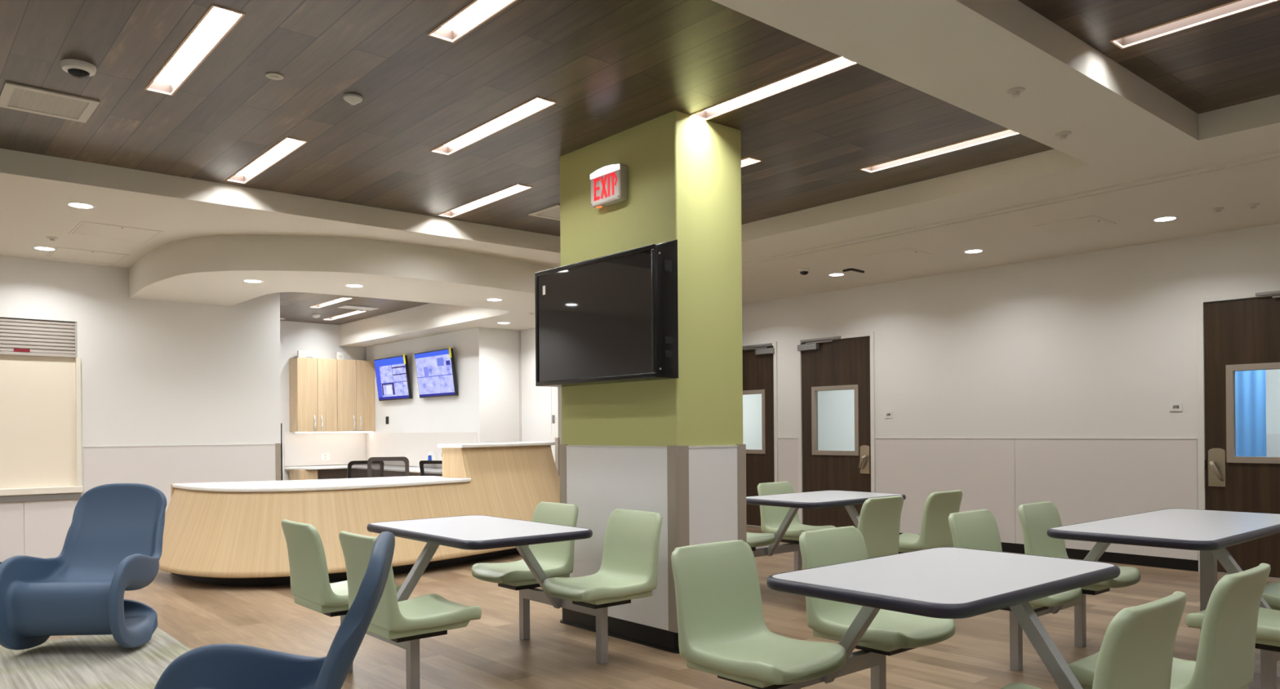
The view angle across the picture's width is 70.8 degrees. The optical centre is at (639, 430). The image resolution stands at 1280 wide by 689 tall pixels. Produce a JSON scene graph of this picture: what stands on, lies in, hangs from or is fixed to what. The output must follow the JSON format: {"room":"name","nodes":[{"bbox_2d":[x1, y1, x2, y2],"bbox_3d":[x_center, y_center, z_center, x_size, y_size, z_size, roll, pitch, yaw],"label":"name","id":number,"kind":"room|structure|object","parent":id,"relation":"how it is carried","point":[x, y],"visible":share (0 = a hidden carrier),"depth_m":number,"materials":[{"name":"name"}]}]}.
{"room":"psychiatric ward dayroom","nodes":[
{"label":"psychiatric ward dayroom","id":0,"kind":"room"},
{"bbox_2d":[0,255,280,561],"bbox_3d":[-7.073,-0.237,7.934,7.620,3.200,0.168,0,0,-41],"label":"wall","id":1,"kind":"structure","parent":0,"point":[153,372],"depth_m":9.48,"materials":[{"name":"white paint"}]},
{"bbox_2d":[0,344,83,502],"bbox_3d":[-6.307,-0.079,8.564,1.700,1.528,0.210,0,0,-41],"label":"window","id":2,"kind":"structure","parent":1,"relation":"in","point":[41,415],"depth_m":8.88,"materials":[{"name":"beige paint"}]},
{"bbox_2d":[0,318,76,357],"bbox_3d":[-6.275,-0.910,8.569,1.564,0.355,0.052,0,0,-41],"label":"shutter","id":3,"kind":"object","parent":2,"relation":"attached to","point":[24,348],"visible":1,"depth_m":8.85,"materials":[{"name":"beige"}]},
{"bbox_2d":[83,444,275,447],"bbox_3d":[-4.893,0.157,9.697,1.900,0.008,0.012,0,0,-41],"label":"trim","id":4,"kind":"structure","parent":1,"relation":"attached to","point":[228,444],"depth_m":9.66,"materials":[{"name":"grey"}]},
{"bbox_2d":[275,443,282,480],"bbox_3d":[-4.195,0.692,10.398,0.075,1.100,0.174,0,0,-41],"label":"trim","id":5,"kind":"structure","parent":1,"relation":"attached to","point":[278,446],"depth_m":10.33,"materials":[{"name":"beige"}]},
{"bbox_2d":[280,320,365,480],"bbox_3d":[-5.656,-0.248,14.095,2.800,3.200,0.150,0,0,-41],"label":"wall","id":6,"kind":"structure","parent":0,"point":[319,340],"depth_m":14.28,"materials":[{"name":"white paint"}]},
{"bbox_2d":[288,357,337,431],"bbox_3d":[-5.136,-0.561,14.184,0.628,1.150,0.396,0,0,-41],"label":"upper cabinet","id":7,"kind":"object","parent":6,"relation":"attached to","point":[313,382],"visible":1,"depth_m":14.05,"materials":[{"name":"brown wood"}]},
{"bbox_2d":[297,350,306,357],"bbox_3d":[-5.297,-1.198,14.099,0.120,0.125,0.062,0,0,-41],"label":"box","id":8,"kind":"object","parent":7,"relation":"on","point":[300,353],"visible":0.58,"depth_m":14.07,"materials":[{"name":"white plastic"}]},
{"bbox_2d":[295,431,371,432],"bbox_3d":[-4.878,0.021,14.374,1.220,0.016,0.040,0,0,-41],"label":"light","id":9,"kind":"object","parent":7,"relation":"attached to","point":[295,432],"visible":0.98,"depth_m":14.34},
{"bbox_2d":[284,432,366,466],"bbox_3d":[-5.052,0.293,14.502,1.340,0.510,0.015,0,0,-41],"label":"backsplash","id":10,"kind":"structure","parent":6,"relation":"attached to","point":[300,449],"depth_m":14.46,"materials":[{"name":"white"}]},
{"bbox_2d":[320,453,329,460],"bbox_3d":[-5.059,0.418,14.480,0.150,0.120,0.008,0,0,-41],"label":"wall outlet","id":11,"kind":"object","parent":6,"relation":"attached to","point":[324,456],"visible":1,"depth_m":14.48,"materials":[{"name":"white plastic"}]},
{"bbox_2d":[337,359,375,431],"bbox_3d":[-4.659,-0.565,14.595,0.628,1.150,0.396,0,0,-41],"label":"upper cabinet","id":12,"kind":"object","parent":6,"relation":"attached to","point":[355,378],"visible":0.88,"depth_m":14.47,"materials":[{"name":"brown wood"}]},
{"bbox_2d":[335,351,343,359],"bbox_3d":[-4.835,-1.201,14.497,0.120,0.125,0.062,0,0,-41],"label":"box","id":13,"kind":"object","parent":12,"relation":"on","point":[338,355],"visible":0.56,"depth_m":14.46,"materials":[{"name":"cardboard"}]},
{"bbox_2d":[128,235,554,347],"bbox_3d":[-3.753,-1.627,11.366,5.059,0.470,6.884,0,0,-41],"label":"ceiling","id":14,"kind":"structure","parent":0,"point":[456,285],"depth_m":8.60,"materials":[{"name":"beige paint"}]},
{"bbox_2d":[241,279,264,282],"bbox_3d":[-3.592,-1.390,8.354,0.194,0.006,0.194,0,0,-41],"label":"recessed light","id":15,"kind":"object","parent":14,"relation":"in","point":[243,280],"visible":1,"depth_m":8.35,"materials":[{"name":"white plastic"}]},
{"bbox_2d":[244,280,261,282],"bbox_3d":[-3.592,-1.390,8.354,0.150,0.004,0.150,0,0,-41],"label":"diffuser","id":16,"kind":"object","parent":15,"relation":"attached to","point":[248,281],"depth_m":8.35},
{"bbox_2d":[343,284,364,287],"bbox_3d":[-2.746,-1.396,8.659,0.194,0.006,0.194,0,0,-41],"label":"recessed light","id":17,"kind":"object","parent":14,"relation":"in","point":[346,285],"visible":1,"depth_m":8.63,"materials":[{"name":"white plastic"}]},
{"bbox_2d":[484,297,503,301],"bbox_3d":[-1.559,-1.405,9.640,0.194,0.006,0.194,0,0,-41],"label":"recessed light","id":18,"kind":"object","parent":14,"relation":"in","point":[487,299],"visible":1,"depth_m":9.61,"materials":[{"name":"white plastic"}]},
{"bbox_2d":[280,292,430,324],"bbox_3d":[-4.167,-1.732,11.660,2.900,0.001,5.700,0,0,-41],"label":"ceiling","id":19,"kind":"structure","parent":0,"point":[294,306],"depth_m":12.59,"materials":[{"name":"brown wood"}]},
{"bbox_2d":[310,297,352,307],"bbox_3d":[-4.177,-1.761,12.146,0.140,0.069,1.172,0,0,-41],"label":"linear light","id":20,"kind":"object","parent":19,"relation":"attached to","point":[341,299],"visible":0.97,"depth_m":12.21,"materials":[{"name":"beige"}]},
{"bbox_2d":[323,310,366,319],"bbox_3d":[-4.428,-1.759,13.466,0.140,0.069,1.302,0,0,-41],"label":"linear light","id":21,"kind":"object","parent":19,"relation":"attached to","point":[356,312],"visible":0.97,"depth_m":13.54,"materials":[{"name":"beige"}]},
{"bbox_2d":[337,305,378,311],"bbox_3d":[-3.951,-1.727,12.636,0.480,0.012,0.280,0,0,-41],"label":"ceiling vent","id":22,"kind":"object","parent":19,"relation":"in","point":[351,307],"visible":1,"depth_m":12.62,"materials":[{"name":"white plastic"}]},
{"bbox_2d":[365,327,519,467],"bbox_3d":[-3.105,-0.267,13.889,0.800,3.200,3.790,0,0,-41],"label":"wall","id":23,"kind":"structure","parent":0,"point":[486,402],"depth_m":12.54,"materials":[{"name":"white paint"}]},
{"bbox_2d":[373,354,412,400],"bbox_3d":[-3.843,-0.819,14.016,0.148,0.669,1.100,0,0,-41],"label":"wall screen","id":24,"kind":"object","parent":23,"relation":"attached to","point":[392,374],"visible":1,"depth_m":13.95,"materials":[{"name":"blue glass"}]},
{"bbox_2d":[365,431,477,466],"bbox_3d":[-3.374,0.280,13.581,0.015,0.510,3.560,0,0,-41],"label":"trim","id":25,"kind":"structure","parent":23,"relation":"attached to","point":[417,445],"depth_m":13.66,"materials":[{"name":"white"}]},
{"bbox_2d":[427,451,435,460],"bbox_3d":[-3.050,0.388,13.107,0.113,0.170,0.140,0,0,-41],"label":"soap dispenser","id":26,"kind":"object","parent":23,"relation":"attached to","point":[431,455],"visible":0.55,"depth_m":13.07,"materials":[{"name":"white plastic"}]},
{"bbox_2d":[414,346,457,398],"bbox_3d":[-2.931,-0.826,12.954,0.148,0.669,1.100,0,0,-41],"label":"wall screen","id":27,"kind":"object","parent":23,"relation":"attached to","point":[435,370],"visible":1,"depth_m":12.89,"materials":[{"name":"blue glass"}]},
{"bbox_2d":[0,0,1054,236],"bbox_3d":[-2.395,-1.872,4.481,10.030,0.001,4.900,0,0,-41],"label":"ceiling","id":28,"kind":"structure","parent":0,"point":[611,68],"depth_m":5.10,"materials":[{"name":"brown wood"}]},
{"bbox_2d":[0,81,100,123],"bbox_3d":[-3.365,-1.860,5.118,0.440,0.010,0.440,0,0,-41],"label":"ceiling vent","id":29,"kind":"object","parent":28,"relation":"in","point":[12,96],"visible":1,"depth_m":5.10,"materials":[{"name":"beige"}]},
{"bbox_2d":[7,88,88,118],"bbox_3d":[-3.365,-1.859,5.118,0.350,0.005,0.350,0,0,-41],"label":"grille","id":30,"kind":"object","parent":29,"relation":"attached to","point":[21,99],"depth_m":5.12,"materials":[{"name":"beige"}]},
{"bbox_2d":[60,58,96,79],"bbox_3d":[-2.869,-1.835,4.603,0.156,0.066,0.156,0,0,-41],"label":"dome camera","id":31,"kind":"object","parent":28,"relation":"attached to","point":[78,69],"visible":1,"depth_m":4.56,"materials":[{"name":"white plastic"}]},
{"bbox_2d":[144,4,245,95],"bbox_3d":[-2.242,-1.903,4.487,0.140,0.069,1.272,0,0,-41],"label":"linear light","id":32,"kind":"object","parent":28,"relation":"attached to","point":[217,22],"visible":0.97,"depth_m":4.50,"materials":[{"name":"beige"}]},
{"bbox_2d":[154,6,232,84],"bbox_3d":[-2.243,-1.928,4.487,0.118,0.005,1.250,0,0,-41],"label":"diffuser","id":33,"kind":"object","parent":32,"relation":"attached to","point":[217,19],"depth_m":4.50,"materials":[{"name":"plastic"}]},
{"bbox_2d":[225,137,307,183],"bbox_3d":[-2.615,-1.900,6.263,0.140,0.069,1.272,0,0,-41],"label":"linear light","id":34,"kind":"object","parent":28,"relation":"attached to","point":[287,145],"visible":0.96,"depth_m":6.31,"materials":[{"name":"beige"}]},
{"bbox_2d":[236,138,295,175],"bbox_3d":[-2.615,-1.925,6.263,0.118,0.005,1.250,0,0,-41],"label":"diffuser","id":35,"kind":"object","parent":34,"relation":"attached to","point":[287,144],"depth_m":6.31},
{"bbox_2d":[265,72,284,79],"bbox_3d":[-1.930,-1.870,4.757,0.090,0.012,0.090,0,0,-41],"label":"cover plate","id":36,"kind":"object","parent":28,"relation":"attached to","point":[274,76],"visible":1,"depth_m":4.74,"materials":[{"name":"beige"}]},
{"bbox_2d":[342,93,362,105],"bbox_3d":[-1.615,-1.857,5.066,0.104,0.042,0.104,0,0,-41],"label":"smoke detector","id":37,"kind":"object","parent":28,"relation":"attached to","point":[353,99],"visible":1,"depth_m":5.04,"materials":[{"name":"white plastic"}]},
{"bbox_2d":[426,0,517,43],"bbox_3d":[-0.553,-1.915,3.849,0.140,0.069,1.242,0,0,-41],"label":"linear light","id":38,"kind":"object","parent":28,"relation":"attached to","point":[477,12],"visible":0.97,"depth_m":4.18,"materials":[{"name":"beige"}]},
{"bbox_2d":[442,0,495,30],"bbox_3d":[-0.553,-1.940,3.849,0.118,0.005,1.220,0,0,-41],"label":"diffuser","id":39,"kind":"object","parent":38,"relation":"attached to","point":[481,6],"depth_m":4.18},
{"bbox_2d":[437,183,533,217],"bbox_3d":[-1.293,-1.910,7.386,0.140,0.069,1.272,0,0,-41],"label":"linear light","id":40,"kind":"object","parent":28,"relation":"attached to","point":[516,188],"visible":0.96,"depth_m":7.42,"materials":[{"name":"beige"}]},
{"bbox_2d":[430,96,557,155],"bbox_3d":[-0.942,-1.913,5.605,0.140,0.069,1.272,0,0,-41],"label":"linear light","id":41,"kind":"object","parent":28,"relation":"attached to","point":[536,104],"visible":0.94,"depth_m":5.62,"materials":[{"name":"beige"}]},
{"bbox_2d":[444,97,541,146],"bbox_3d":[-0.942,-1.938,5.605,0.118,0.005,1.250,0,0,-41],"label":"diffuser","id":42,"kind":"object","parent":41,"relation":"attached to","point":[536,102],"depth_m":5.64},
{"bbox_2d":[528,204,559,220],"bbox_3d":[-0.666,-1.880,7.793,0.430,0.010,0.430,0,0,-41],"label":"ceiling vent","id":43,"kind":"object","parent":28,"relation":"in","point":[553,212],"visible":0.48,"depth_m":7.77,"materials":[{"name":"beige"}]},
{"bbox_2d":[537,207,559,218],"bbox_3d":[-0.666,-1.879,7.793,0.340,0.005,0.340,0,0,-41],"label":"grille","id":44,"kind":"object","parent":43,"relation":"attached to","point":[554,212],"depth_m":7.77,"materials":[{"name":"beige"}]},
{"bbox_2d":[741,156,762,167],"bbox_3d":[0.393,-1.923,6.752,0.140,0.069,1.272,0,0,-41],"label":"linear light","id":45,"kind":"object","parent":28,"relation":"attached to","point":[748,161],"visible":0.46,"depth_m":6.39,"materials":[{"name":"beige"}]},
{"bbox_2d":[689,56,857,120],"bbox_3d":[0.751,-1.925,4.970,0.140,0.069,1.242,0,0,-41],"label":"linear light","id":46,"kind":"object","parent":28,"relation":"attached to","point":[839,63],"visible":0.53,"depth_m":5.03,"materials":[{"name":"beige"}]},
{"bbox_2d":[705,57,842,111],"bbox_3d":[0.751,-1.950,4.970,0.118,0.005,1.220,0,0,-41],"label":"diffuser","id":47,"kind":"object","parent":46,"relation":"attached to","point":[833,63],"depth_m":5.04,"materials":[{"name":"plastic"}]},
{"bbox_2d":[859,128,1018,173],"bbox_3d":[2.056,-1.935,6.105,0.140,0.069,1.262,0,0,-41],"label":"linear light","id":48,"kind":"object","parent":28,"relation":"attached to","point":[1006,133],"visible":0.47,"depth_m":6.16,"materials":[{"name":"beige"}]},
{"bbox_2d":[520,328,555,462],"bbox_3d":[-1.343,-0.280,12.337,0.150,3.200,0.860,0,0,-41],"label":"wall","id":49,"kind":"structure","parent":0,"point":[535,400],"depth_m":12.37,"materials":[{"name":"white paint"}]},
{"bbox_2d":[518,330,521,441],"bbox_3d":[-1.672,-0.091,12.597,0.017,2.628,0.045,0,0,-41],"label":"trim","id":50,"kind":"structure","parent":49,"relation":"attached to","point":[519,331],"depth_m":12.58,"materials":[{"name":"grey"}]},
{"bbox_2d":[551,386,561,444],"bbox_3d":[-1.068,0.068,12.021,0.190,2.500,0.185,0,0,-41],"label":"trim","id":51,"kind":"structure","parent":49,"relation":"attached to","point":[557,390],"depth_m":11.91,"materials":[{"name":"white plastic"}]},
{"bbox_2d":[555,437,559,477],"bbox_3d":[-1.088,0.653,11.884,0.025,1.130,0.070,0,0,-41],"label":"trim","id":52,"kind":"structure","parent":49,"relation":"attached to","point":[557,439],"depth_m":11.87,"materials":[{"name":"beige"}]},
{"bbox_2d":[0,0,1279,304],"bbox_3d":[-0.198,-1.859,4.325,13.360,0.260,14.800,0,0,-41],"label":"ceiling","id":53,"kind":"structure","parent":0,"point":[966,55],"depth_m":6.57,"materials":[{"name":"beige paint"}]},
{"bbox_2d":[31,245,55,250],"bbox_3d":[-5.502,-1.686,8.323,0.200,0.006,0.200,0,0,-41],"label":"recessed light","id":54,"kind":"object","parent":53,"relation":"in","point":[39,247],"visible":1,"depth_m":8.31,"materials":[{"name":"white plastic"}]},
{"bbox_2d":[35,247,54,250],"bbox_3d":[-5.502,-1.686,8.323,0.155,0.004,0.155,0,0,-41],"label":"diffuser","id":55,"kind":"object","parent":54,"relation":"attached to","point":[39,248],"depth_m":8.32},
{"bbox_2d":[65,201,96,208],"bbox_3d":[-4.206,-1.696,6.773,0.200,0.006,0.200,0,0,-41],"label":"recessed light","id":56,"kind":"object","parent":53,"relation":"in","point":[75,204],"visible":1,"depth_m":6.76,"materials":[{"name":"white plastic"}]},
{"bbox_2d":[68,203,93,208],"bbox_3d":[-4.206,-1.696,6.773,0.155,0.004,0.155,0,0,-41],"label":"diffuser","id":57,"kind":"object","parent":56,"relation":"attached to","point":[75,205],"depth_m":6.76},
{"bbox_2d":[45,246,129,264],"bbox_3d":[-5.328,-1.687,8.684,0.600,0.006,0.600,0,0,-41],"label":"access panel","id":58,"kind":"object","parent":53,"relation":"attached to","point":[60,252],"visible":1,"depth_m":8.67,"materials":[{"name":"beige paint"}]},
{"bbox_2d":[68,221,163,243],"bbox_3d":[-4.480,-1.693,7.698,0.600,0.006,0.600,0,0,-41],"label":"access panel","id":59,"kind":"object","parent":53,"relation":"attached to","point":[83,228],"visible":1,"depth_m":7.68,"materials":[{"name":"beige paint"}]},
{"bbox_2d":[798,268,809,275],"bbox_3d":[1.770,-1.712,9.708,0.120,0.063,0.120,0,0,-41],"label":"dome camera","id":60,"kind":"object","parent":53,"relation":"attached to","point":[802,271],"visible":1,"depth_m":9.67,"materials":[{"name":"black plastic"}]},
{"bbox_2d":[827,272,845,275],"bbox_3d":[2.192,-1.744,10.045,0.200,0.006,0.200,0,0,-41],"label":"recessed light","id":61,"kind":"object","parent":53,"relation":"in","point":[833,273],"visible":1,"depth_m":10.04,"materials":[{"name":"white plastic"}]},
{"bbox_2d":[842,268,864,273],"bbox_3d":[2.326,-1.738,9.797,0.260,0.020,0.130,0,0,-41],"label":"bracket","id":62,"kind":"object","parent":53,"relation":"attached to","point":[847,269],"visible":1,"depth_m":9.75,"materials":[{"name":"black metal"}]},
{"bbox_2d":[862,248,932,261],"bbox_3d":[2.559,-1.746,8.936,0.450,0.006,0.500,0,0,-41],"label":"access panel","id":63,"kind":"object","parent":53,"relation":"attached to","point":[904,253],"visible":1,"depth_m":8.93,"materials":[{"name":"beige paint"}]},
{"bbox_2d":[962,248,984,253],"bbox_3d":[3.253,-1.752,8.780,0.200,0.006,0.200,0,0,-41],"label":"recessed light","id":64,"kind":"object","parent":53,"relation":"in","point":[971,251],"visible":1,"depth_m":8.76,"materials":[{"name":"white plastic"}]},
{"bbox_2d":[965,249,982,253],"bbox_3d":[3.253,-1.752,8.780,0.155,0.004,0.155,0,0,-41],"label":"diffuser","id":65,"kind":"object","parent":64,"relation":"attached to","point":[966,251],"depth_m":8.76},
{"bbox_2d":[742,151,1279,266],"bbox_3d":[3.213,-1.749,6.729,0.095,0.030,12.007,0,0,-39],"label":"trim","id":66,"kind":"structure","parent":53,"relation":"attached to","point":[1273,155],"depth_m":6.88,"materials":[{"name":"beige paint"}]},
{"bbox_2d":[1006,87,1025,97],"bbox_3d":[1.925,-1.728,4.613,0.090,0.034,0.090,0,0,-41],"label":"sprinkler","id":67,"kind":"object","parent":53,"relation":"attached to","point":[1015,91],"visible":1,"depth_m":4.60,"materials":[{"name":"beige"}]},
{"bbox_2d":[1054,131,1071,139],"bbox_3d":[2.490,-1.732,5.296,0.090,0.034,0.090,0,0,-41],"label":"sprinkler","id":68,"kind":"object","parent":53,"relation":"attached to","point":[1062,135],"visible":1,"depth_m":5.28,"materials":[{"name":"beige"}]},
{"bbox_2d":[1033,215,1115,233],"bbox_3d":[3.705,-1.755,7.679,0.450,0.006,0.500,0,0,-41],"label":"access panel","id":69,"kind":"object","parent":53,"relation":"attached to","point":[1092,221],"visible":1,"depth_m":7.66,"materials":[{"name":"beige paint"}]},
{"bbox_2d":[1151,215,1178,221],"bbox_3d":[4.360,-1.760,7.477,0.200,0.006,0.200,0,0,-41],"label":"recessed light","id":70,"kind":"object","parent":53,"relation":"in","point":[1169,217],"visible":1,"depth_m":7.45,"materials":[{"name":"white plastic"}]},
{"bbox_2d":[1154,217,1175,221],"bbox_3d":[4.360,-1.760,7.477,0.155,0.004,0.155,0,0,-41],"label":"diffuser","id":71,"kind":"object","parent":70,"relation":"attached to","point":[1158,219],"depth_m":7.47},
{"bbox_2d":[1211,207,1224,213],"bbox_3d":[4.583,-1.747,7.141,0.090,0.034,0.090,0,0,-41],"label":"sprinkler","id":72,"kind":"object","parent":53,"relation":"attached to","point":[1217,210],"visible":1,"depth_m":7.12,"materials":[{"name":"beige"}]},
{"bbox_2d":[1246,203,1260,208],"bbox_3d":[4.787,-1.749,7.027,0.090,0.034,0.090,0,0,-41],"label":"sprinkler","id":73,"kind":"object","parent":53,"relation":"attached to","point":[1253,206],"visible":1,"depth_m":7.01,"materials":[{"name":"beige"}]},
{"bbox_2d":[0,524,1279,688],"bbox_3d":[-0.162,1.361,7.104,17.000,0.100,19.000,0,0,-41],"label":"floor","id":74,"kind":"structure","parent":0,"point":[489,652],"depth_m":5.63,"materials":[{"name":"wood"}]},
{"bbox_2d":[0,627,191,688],"bbox_3d":[-1.871,1.321,0.263,5.490,0.006,10.850,0,0,-41],"label":"carpet","id":75,"kind":"object","parent":74,"relation":"on","point":[86,661],"visible":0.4,"depth_m":5.14,"materials":[{"name":"carpet"}]},
{"bbox_2d":[0,483,166,649],"bbox_3d":[-3.383,0.828,5.558,0.729,0.967,0.818,0,0,-3],"label":"rocking chair","id":76,"kind":"object","parent":75,"relation":"on","point":[113,544],"visible":1,"depth_m":5.54,"materials":[{"name":"blue plastic"}]},
{"bbox_2d":[154,531,395,688],"bbox_3d":[-1.184,0.811,2.777,0.818,0.967,0.729,0,0,-12],"label":"rocking chair","id":77,"kind":"object","parent":75,"relation":"on","point":[222,665],"visible":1,"depth_m":3.04,"materials":[{"name":"blue plastic"}]},
{"bbox_2d":[289,469,317,479],"bbox_3d":[-5.225,0.972,14.003,0.280,0.754,0.460,0,0,-41],"label":"base cabinet","id":78,"kind":"object","parent":74,"relation":"on","point":[295,474],"visible":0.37,"depth_m":13.84,"materials":[{"name":"brown wood"}]},
{"bbox_2d":[346,460,367,478],"bbox_3d":[-3.736,0.863,12.051,0.660,0.950,0.616,0,0,-33],"label":"office chair","id":79,"kind":"object","parent":74,"relation":"on","point":[356,468],"visible":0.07,"depth_m":11.78,"materials":[{"name":"black"}]},
{"bbox_2d":[159,441,559,586],"bbox_3d":[-2.244,0.732,9.242,4.774,1.190,1.882,0,0,-41],"label":"reception desk","id":80,"kind":"object","parent":74,"relation":"on","point":[224,533],"visible":0.76,"depth_m":8.13,"materials":[{"name":"brown wood"}]},
{"bbox_2d":[172,475,471,492],"bbox_3d":[-2.995,0.506,8.748,2.464,0.038,1.542,0,0,-41],"label":"countertop","id":81,"kind":"structure","parent":80,"relation":"on","point":[402,481],"depth_m":8.34,"materials":[{"name":"white stone"}]},
{"bbox_2d":[437,441,555,448],"bbox_3d":[-1.486,0.150,10.164,0.616,0.038,2.206,0,0,18],"label":"countertop","id":82,"kind":"structure","parent":80,"relation":"on","point":[518,443],"depth_m":9.54,"materials":[{"name":"white stone"}]},
{"bbox_2d":[317,468,425,479],"bbox_3d":[-3.731,0.936,13.224,0.950,0.704,3.130,0,0,-41],"label":"base cabinet","id":83,"kind":"object","parent":74,"relation":"on","point":[333,473],"visible":0.02,"depth_m":14.25,"materials":[{"name":"brown"}]},
{"bbox_2d":[284,465,420,472],"bbox_3d":[-3.912,0.567,13.170,1.330,0.035,3.480,0,0,-41],"label":"countertop","id":84,"kind":"structure","parent":83,"relation":"on","point":[412,469],"depth_m":13.89,"materials":[{"name":"white stone"}]},
{"bbox_2d":[367,456,408,477],"bbox_3d":[-2.995,0.818,10.779,0.660,1.030,0.616,0,0,-13],"label":"office chair","id":85,"kind":"object","parent":74,"relation":"on","point":[397,466],"visible":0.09,"depth_m":10.54,"materials":[{"name":"black plastic"}]},
{"bbox_2d":[419,460,442,476],"bbox_3d":[-2.544,0.854,11.837,0.660,0.950,0.616,0,0,19],"label":"office chair","id":86,"kind":"object","parent":74,"relation":"on","point":[428,468],"visible":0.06,"depth_m":11.62,"materials":[{"name":"black plastic"}]},
{"bbox_2d":[280,501,662,688],"bbox_3d":[-0.915,0.895,5.023,1.751,0.843,1.261,0,0,-41],"label":"table","id":87,"kind":"object","parent":74,"relation":"on","point":[628,571],"visible":0.94,"depth_m":4.91,"materials":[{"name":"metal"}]},
{"bbox_2d":[746,481,962,570],"bbox_3d":[1.449,0.877,7.128,1.261,0.843,1.751,0,0,-41],"label":"table","id":88,"kind":"object","parent":74,"relation":"on","point":[878,522],"visible":0.62,"depth_m":6.79,"materials":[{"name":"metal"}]},
{"bbox_2d":[671,525,1271,688],"bbox_3d":[1.145,0.880,3.339,1.261,0.843,1.751,0,0,-41],"label":"table","id":89,"kind":"object","parent":74,"relation":"on","point":[888,605],"visible":1,"depth_m":3.30,"materials":[{"name":"grey laminate"}]},
{"bbox_2d":[948,501,1279,688],"bbox_3d":[2.972,0.866,4.923,1.936,0.843,1.751,0,0,-41],"label":"table","id":90,"kind":"object","parent":74,"relation":"on","point":[1207,531],"visible":0.62,"depth_m":4.88,"materials":[{"name":"grey laminate"}]},
{"bbox_2d":[559,110,746,632],"bbox_3d":[0.054,-0.295,5.943,0.605,3.210,1.205,0,0,-41],"label":"wall column","id":91,"kind":"structure","parent":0,"point":[674,449],"depth_m":5.54,"materials":[{"name":"green paint"}]},
{"bbox_2d":[534,239,678,386],"bbox_3d":[-0.241,-0.715,5.697,0.190,0.818,1.221,0,0,-41],"label":"television","id":92,"kind":"object","parent":91,"relation":"attached to","point":[613,317],"visible":1,"depth_m":5.49,"materials":[{"name":"black"}]},
{"bbox_2d":[664,259,671,272],"bbox_3d":[0.164,-0.962,5.247,0.060,0.070,0.003,0,0,-41],"label":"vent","id":93,"kind":"object","parent":92,"relation":"attached to","point":[668,263],"depth_m":5.24,"materials":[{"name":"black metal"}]},
{"bbox_2d":[664,336,672,343],"bbox_3d":[0.167,-0.529,5.247,0.060,0.040,0.003,0,0,-41],"label":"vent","id":94,"kind":"object","parent":92,"relation":"attached to","point":[668,340],"depth_m":5.24,"materials":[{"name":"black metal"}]},
{"bbox_2d":[665,350,672,357],"bbox_3d":[0.168,-0.449,5.247,0.060,0.040,0.003,0,0,-41],"label":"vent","id":95,"kind":"object","parent":92,"relation":"attached to","point":[668,353],"depth_m":5.25,"materials":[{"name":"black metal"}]},
{"bbox_2d":[590,163,627,208],"bbox_3d":[-0.202,-1.560,5.738,0.068,0.238,0.304,0,0,-41],"label":"exit sign","id":96,"kind":"object","parent":91,"relation":"attached to","point":[609,184],"visible":1,"depth_m":5.68,"materials":[{"name":"beige"}]},
{"bbox_2d":[560,608,679,653],"bbox_3d":[0.066,1.250,5.943,0.629,0.120,1.229,0,0,-41],"label":"baseboard","id":97,"kind":"structure","parent":91,"relation":"attached to","point":[646,635],"depth_m":5.62,"materials":[{"name":"black rubber"}]},
{"bbox_2d":[742,223,1279,559],"bbox_3d":[4.782,-0.326,8.595,0.158,3.200,14.800,0,0,-41],"label":"wall","id":98,"kind":"structure","parent":0,"point":[1099,344],"depth_m":9.25,"materials":[{"name":"white paint"}]},
{"bbox_2d":[742,341,777,525],"bbox_3d":[1.464,0.059,12.382,0.199,2.480,1.161,0,0,-41],"label":"door","id":99,"kind":"structure","parent":98,"relation":"in","point":[760,395],"depth_m":12.18,"materials":[{"name":"brown wood"}]},
{"bbox_2d":[797,331,875,527],"bbox_3d":[2.451,0.052,11.234,0.199,2.480,1.164,0,0,-41],"label":"door","id":100,"kind":"structure","parent":98,"relation":"in","point":[836,380],"depth_m":11.23,"materials":[{"name":"brown wood"}]},
{"bbox_2d":[884,411,892,417],"bbox_3d":[2.935,-0.190,10.629,0.010,0.075,0.104,0,0,-41],"label":"room sign","id":101,"kind":"object","parent":98,"relation":"attached to","point":[887,414],"visible":1,"depth_m":10.62,"materials":[{"name":"white plastic"}]},
{"bbox_2d":[777,437,1197,439],"bbox_3d":[4.792,0.072,8.470,0.012,0.009,14.600,0,0,-41],"label":"trim","id":102,"kind":"structure","parent":98,"relation":"attached to","point":[778,437],"depth_m":9.40,"materials":[{"name":"grey"}]},
{"bbox_2d":[899,532,1198,571],"bbox_3d":[4.801,1.224,8.470,0.010,0.100,14.600,0,0,-41],"label":"baseboard","id":103,"kind":"structure","parent":98,"relation":"attached to","point":[1108,557],"depth_m":8.60,"materials":[{"name":"black rubber"}]},
{"bbox_2d":[1169,403,1182,411],"bbox_3d":[4.939,-0.218,8.297,0.010,0.075,0.104,0,0,-41],"label":"room sign","id":104,"kind":"object","parent":98,"relation":"attached to","point":[1173,406],"visible":1,"depth_m":8.29,"materials":[{"name":"white plastic"}]},
{"bbox_2d":[1196,288,1279,577],"bbox_3d":[5.454,0.029,7.740,0.199,2.480,1.154,0,0,-41],"label":"door","id":105,"kind":"structure","parent":98,"relation":"in","point":[1238,411],"depth_m":7.92,"materials":[{"name":"brown wood"}]},
{"bbox_2d":[1017,0,1279,114],"bbox_3d":[1.460,-1.901,-0.012,10.020,0.001,5.860,0,0,-41],"label":"ceiling","id":106,"kind":"structure","parent":0,"point":[1234,60],"depth_m":4.46,"materials":[{"name":"brown wood"}]},
{"bbox_2d":[1110,0,1279,48],"bbox_3d":[2.757,-1.940,3.971,0.140,0.069,1.252,0,0,-41],"label":"linear light","id":107,"kind":"object","parent":106,"relation":"attached to","point":[1236,6],"visible":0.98,"depth_m":4.24,"materials":[{"name":"beige"}]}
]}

